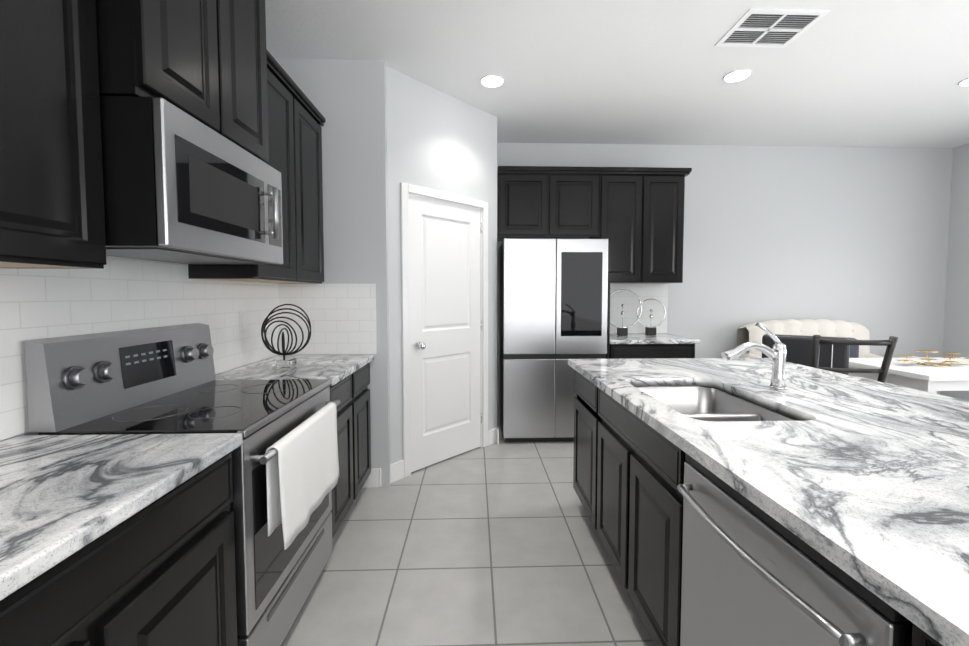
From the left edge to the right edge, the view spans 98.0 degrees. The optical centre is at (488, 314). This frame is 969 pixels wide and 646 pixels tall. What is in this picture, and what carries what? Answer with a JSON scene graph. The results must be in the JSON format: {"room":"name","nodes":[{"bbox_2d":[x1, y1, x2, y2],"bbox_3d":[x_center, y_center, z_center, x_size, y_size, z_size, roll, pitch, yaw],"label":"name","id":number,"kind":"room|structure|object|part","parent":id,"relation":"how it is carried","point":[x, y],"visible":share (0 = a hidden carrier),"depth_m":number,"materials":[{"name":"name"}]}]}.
{"room":"kitchen","nodes":[
{"label":"kitchen","id":0,"kind":"room"},
{"bbox_2d":[0,355,277,441],"bbox_3d":[-1.365,-0.113,0.114,0.100,2.850,5.580,0,3,-2],"label":"wall","id":1,"kind":"structure","parent":0,"point":[34,433],"depth_m":1.25,"materials":[{"name":"grey paint"}]},
{"bbox_2d":[0,0,106,268],"bbox_3d":[-1.191,-0.657,0.921,0.295,1.080,0.469,0,3,-2],"label":"upper cabinet","id":2,"kind":"object","parent":1,"relation":"attached to","point":[52,215],"visible":1,"depth_m":0.99,"materials":[{"name":"black wood"}]},
{"bbox_2d":[95,0,268,163],"bbox_3d":[-1.165,-1.062,1.511,0.386,0.865,0.737,0,3,-2],"label":"upper cabinet","id":3,"kind":"object","parent":1,"relation":"attached to","point":[204,62],"visible":0.58,"depth_m":1.40,"materials":[{"name":"black wood"}]},
{"bbox_2d":[99,96,282,263],"bbox_3d":[-1.114,-0.415,1.543,0.485,0.417,0.731,0,3,-2],"label":"microwave","id":4,"kind":"object","parent":3,"relation":"attached to","point":[180,186],"visible":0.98,"depth_m":1.27,"materials":[{"name":"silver metal"}]},
{"bbox_2d":[0,256,375,440],"bbox_3d":[-1.012,0.095,0.786,0.648,0.539,4.080,0,3,-2],"label":"tile backsplash","id":5,"kind":"structure","parent":1,"relation":"attached to","point":[118,294],"depth_m":1.77,"materials":[{"name":"white tile"}]},
{"bbox_2d":[188,49,325,283],"bbox_3d":[-1.217,-0.724,2.340,0.336,1.080,0.879,0,3,-2],"label":"upper cabinet","id":6,"kind":"object","parent":1,"relation":"attached to","point":[296,120],"visible":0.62,"depth_m":2.32,"materials":[{"name":"black wood"}]},
{"bbox_2d":[275,58,377,468],"bbox_3d":[-1.080,-0.243,2.861,0.650,2.850,0.100,0,3,-2],"label":"wall","id":7,"kind":"structure","parent":0,"point":[339,93],"depth_m":2.78,"materials":[{"name":"grey paint"}]},
{"bbox_2d":[373,60,496,486],"bbox_3d":[-0.356,-0.262,3.282,0.151,2.850,1.216,3,4,43],"label":"wall","id":8,"kind":"structure","parent":0,"point":[428,137],"depth_m":2.99,"materials":[{"name":"grey paint"}]},
{"bbox_2d":[362,427,498,487],"bbox_3d":[1.821,1.208,0.966,6.318,0.130,6.949,0,3,-2],"label":"baseboard","id":9,"kind":"structure","parent":8,"relation":"attached to","point":[373,480],"depth_m":2.96,"materials":[{"name":"white paint"}]},
{"bbox_2d":[401,182,487,477],"bbox_3d":[-0.343,0.111,3.338,0.117,2.098,0.881,3,4,43],"label":"door frame","id":10,"kind":"structure","parent":8,"relation":"attached to","point":[407,190],"depth_m":3.05,"materials":[{"name":"white paint"}]},
{"bbox_2d":[409,195,481,471],"bbox_3d":[-0.324,0.141,3.318,0.553,2.016,0.560,0,3,-2],"label":"pantry door","id":11,"kind":"structure","parent":8,"relation":"in","point":[445,330],"depth_m":3.29,"materials":[{"name":"white paint"}]},
{"bbox_2d":[281,421,653,645],"bbox_3d":[1.819,1.301,1.021,6.520,0.060,7.050,0,3,-2],"label":"floor","id":12,"kind":"structure","parent":0,"point":[496,544],"depth_m":2.04,"materials":[{"name":"tile"}]},
{"bbox_2d":[0,452,237,645],"bbox_3d":[-1.028,0.841,0.786,0.606,0.876,0.913,0,3,-2],"label":"base cabinet","id":13,"kind":"object","parent":12,"relation":"on","point":[160,571],"visible":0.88,"depth_m":0.89,"materials":[{"name":"black wood"}]},
{"bbox_2d":[0,433,242,600],"bbox_3d":[-0.988,0.421,-0.008,0.627,0.036,2.462,0,3,-2],"label":"countertop","id":14,"kind":"structure","parent":13,"relation":"on","point":[62,497],"depth_m":0.90,"materials":[{"name":"white stone"}]},
{"bbox_2d":[24,323,339,645],"bbox_3d":[-1.012,0.643,1.624,0.662,1.173,0.758,0,3,-2],"label":"range","id":15,"kind":"object","parent":12,"relation":"on","point":[158,380],"visible":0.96,"depth_m":1.41,"materials":[{"name":"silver metal"}]},
{"bbox_2d":[266,402,339,549],"bbox_3d":[-0.683,0.580,1.618,0.062,0.348,0.555,0,3,-2],"label":"towel","id":16,"kind":"object","parent":15,"relation":"hanging from","point":[302,471],"visible":1,"depth_m":1.50,"materials":[{"name":"white fabric"}]},
{"bbox_2d":[329,363,370,538],"bbox_3d":[-1.082,0.764,2.429,0.606,0.876,0.826,0,3,-2],"label":"base cabinet","id":17,"kind":"object","parent":12,"relation":"on","point":[351,392],"visible":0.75,"depth_m":2.40,"materials":[{"name":"black wood"}]},
{"bbox_2d":[215,354,373,385],"bbox_3d":[-1.068,0.307,2.412,0.627,0.036,0.834,0,3,-2],"label":"countertop","id":18,"kind":"structure","parent":17,"relation":"on","point":[335,369],"depth_m":2.29,"materials":[{"name":"white stone"}]},
{"bbox_2d":[261,304,310,366],"bbox_3d":[-1.154,0.113,2.419,0.236,0.349,0.247,0,3,-2],"label":"ring sculpture","id":19,"kind":"object","parent":18,"relation":"on","point":[283,362],"visible":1,"depth_m":2.38,"materials":[{"name":"black metal"}]},
{"bbox_2d":[499,238,609,441],"bbox_3d":[0.592,0.228,4.015,0.943,1.798,0.683,0,3,-2],"label":"refrigerator","id":20,"kind":"object","parent":12,"relation":"on","point":[553,304],"depth_m":3.67,"materials":[{"name":"silver metal"}]},
{"bbox_3d":[1.054,0.412,4.057,0.018,1.426,0.646,0,3,-2],"label":"fridge side panel","id":21,"kind":"part","parent":20,"relation":"part of","materials":[{"name":"metal"}]},
{"bbox_2d":[573,370,592,524],"bbox_3d":[0.951,0.766,2.392,0.825,0.876,0.505,0,3,-2],"label":"base cabinet","id":22,"kind":"object","parent":12,"relation":"on","point":[583,403],"depth_m":2.38,"materials":[{"name":"black wood"}]},
{"bbox_2d":[568,358,968,645],"bbox_3d":[1.200,0.380,0.872,1.285,0.036,3.580,0,3,-2],"label":"countertop","id":23,"kind":"structure","parent":22,"relation":"on","point":[864,482],"depth_m":1.02,"materials":[{"name":"white stone"}]},
{"bbox_2d":[634,385,798,421],"bbox_3d":[0.860,0.471,1.692,0.454,0.222,0.714,0,3,-2],"label":"sink","id":24,"kind":"object","parent":23,"relation":"in","point":[703,403],"visible":0.1,"depth_m":1.98,"materials":[{"name":"silver metal"}]},
{"bbox_2d":[721,323,787,389],"bbox_3d":[1.141,0.176,1.802,0.279,0.282,0.068,0,3,-2],"label":"faucet","id":25,"kind":"object","parent":23,"relation":"on","point":[776,353],"visible":1,"depth_m":1.79,"materials":[{"name":"silver metal"}]},
{"bbox_2d":[593,384,672,645],"bbox_3d":[0.973,0.798,1.712,0.825,0.876,0.857,0,3,-2],"label":"base cabinet","id":26,"kind":"object","parent":12,"relation":"on","point":[628,472],"depth_m":1.61,"materials":[{"name":"black wood"}]},
{"bbox_2d":[609,344,694,358],"bbox_3d":[1.456,0.686,4.086,0.783,0.876,0.641,0,3,-2],"label":"base cabinet","id":27,"kind":"object","parent":12,"relation":"on","point":[629,351],"visible":0.12,"depth_m":3.75,"materials":[{"name":"black wood"}]},
{"bbox_2d":[610,333,699,343],"bbox_3d":[1.471,0.230,4.055,0.813,0.036,0.652,0,3,-2],"label":"countertop","id":28,"kind":"structure","parent":27,"relation":"on","point":[643,338],"depth_m":3.77,"materials":[{"name":"white stone"}]},
{"bbox_2d":[610,289,641,335],"bbox_3d":[1.315,-0.018,4.122,0.383,0.452,0.060,0,3,-2],"label":"ring ornament","id":29,"kind":"object","parent":28,"relation":"on","point":[622,331],"visible":0.85,"depth_m":4.11,"materials":[{"name":"silver metal"}]},
{"bbox_2d":[637,299,665,334],"bbox_3d":[1.614,0.024,4.174,0.293,0.362,0.060,0,3,-2],"label":"ring ornament","id":30,"kind":"object","parent":28,"relation":"on","point":[650,330],"visible":0.98,"depth_m":4.16,"materials":[{"name":"silver metal"}]},
{"bbox_2d":[669,444,685,645],"bbox_3d":[0.998,0.833,0.957,0.825,0.876,0.656,0,3,-2],"label":"base cabinet","id":31,"kind":"object","parent":12,"relation":"on","point":[678,454],"depth_m":1.28,"materials":[{"name":"black wood"}]},
{"bbox_2d":[677,453,911,645],"bbox_3d":[0.860,0.830,0.952,0.680,0.862,0.616,0,3,-2],"label":"dishwasher","id":32,"kind":"object","parent":31,"relation":"in","point":[753,574],"visible":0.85,"depth_m":0.90,"materials":[{"name":"silver metal"}]},
{"bbox_2d":[762,334,849,374],"bbox_3d":[2.562,0.654,3.445,0.540,0.999,0.542,2,3,36],"label":"leather chair","id":33,"kind":"object","parent":12,"relation":"on","point":[799,349],"visible":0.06,"depth_m":3.20,"materials":[{"name":"black leather"}]},
{"bbox_2d":[737,319,911,388],"bbox_3d":[3.202,0.586,4.114,1.400,1.073,0.619,0,3,-2],"label":"settee","id":34,"kind":"object","parent":12,"relation":"on","point":[752,332],"visible":0.21,"depth_m":4.18,"materials":[{"name":"beige fabric"}]},
{"bbox_2d":[811,335,897,382],"bbox_3d":[2.306,0.652,2.831,0.450,1.062,0.509,1,3,12],"label":"ladder-back chair","id":35,"kind":"object","parent":12,"relation":"on","point":[891,343],"visible":0.23,"depth_m":2.60,"materials":[{"name":"black wood"}]},
{"bbox_2d":[848,357,968,393],"bbox_3d":[3.748,0.780,3.349,1.450,0.758,0.820,0,3,-2],"label":"dining table","id":36,"kind":"object","parent":12,"relation":"on","point":[935,379],"visible":0.4,"depth_m":3.14,"materials":[{"name":"white paint"}]},
{"bbox_2d":[897,350,968,366],"bbox_3d":[3.538,0.346,3.328,0.700,0.108,0.222,0,3,-2],"label":"centrepiece","id":37,"kind":"object","parent":36,"relation":"on","point":[941,363],"visible":1,"depth_m":3.32,"materials":[{"name":"brown"}]},
{"bbox_2d":[911,623,942,645],"bbox_3d":[1.019,0.862,0.336,0.825,0.876,0.588,0,3,-2],"label":"base cabinet","id":38,"kind":"object","parent":12,"relation":"on","point":[919,637],"depth_m":0.58,"materials":[{"name":"black wood"}]},
{"bbox_2d":[265,0,968,147],"bbox_3d":[1.819,-1.606,0.884,6.520,0.060,7.050,0,3,-2],"label":"ceiling","id":39,"kind":"structure","parent":0,"point":[867,73],"depth_m":2.80,"materials":[{"name":"white paint"}]},
{"bbox_2d":[480,74,503,87],"bbox_3d":[0.028,-1.673,3.021,0.176,0.010,0.176,0,3,-2],"label":"recessed light","id":40,"kind":"object","parent":39,"relation":"in","point":[492,81],"visible":0.98,"depth_m":3.02,"materials":[{"name":"white paint"}]},
{"bbox_2d":[723,69,751,82],"bbox_3d":[1.741,-1.669,2.947,0.176,0.010,0.176,0,3,-2],"label":"recessed light","id":41,"kind":"object","parent":39,"relation":"in","point":[738,75],"visible":0.96,"depth_m":2.94,"materials":[{"name":"white paint"}]},
{"bbox_2d":[715,8,829,47],"bbox_3d":[1.618,-1.645,2.431,0.440,0.010,0.335,0,3,-2],"label":"ceiling vent","id":42,"kind":"object","parent":39,"relation":"in","point":[769,28],"visible":1,"depth_m":2.42,"materials":[{"name":"white metal"}]},
{"bbox_2d":[958,78,968,86],"bbox_3d":[3.481,-1.672,3.004,0.176,0.010,0.176,0,3,-2],"label":"recessed light","id":43,"kind":"object","parent":39,"relation":"in","point":[964,83],"visible":1,"depth_m":3.05,"materials":[{"name":"white paint"}]},
{"bbox_2d":[497,143,952,420],"bbox_3d":[2.510,-0.317,4.448,4.910,2.850,0.100,0,3,-2],"label":"wall","id":44,"kind":"structure","parent":0,"point":[859,235],"depth_m":4.40,"materials":[{"name":"grey paint"}]},
{"bbox_2d":[497,166,600,240],"bbox_3d":[0.558,-1.056,4.094,0.957,0.640,0.401,0,3,-2],"label":"upper cabinet","id":45,"kind":"object","parent":44,"relation":"attached to","point":[547,202],"visible":0.94,"depth_m":3.92,"materials":[{"name":"black wood"}]},
{"bbox_2d":[610,284,667,332],"bbox_3d":[1.460,-0.060,4.372,0.813,0.512,0.006,0,3,-2],"label":"tile backsplash","id":46,"kind":"structure","parent":44,"relation":"attached to","point":[630,300],"depth_m":4.37,"materials":[{"name":"white tile"}]},
{"bbox_2d":[595,167,691,283],"bbox_3d":[1.467,-0.843,4.134,0.853,1.070,0.401,0,3,-2],"label":"upper cabinet","id":47,"kind":"object","parent":44,"relation":"attached to","point":[641,219],"visible":0.88,"depth_m":3.96,"materials":[{"name":"black wood"}]},
{"bbox_2d":[940,143,968,400],"bbox_3d":[5.029,-0.155,1.008,0.100,2.850,6.950,0,3,-2],"label":"wall","id":48,"kind":"structure","parent":0,"point":[956,328],"depth_m":4.36,"materials":[{"name":"grey paint"}]}
]}

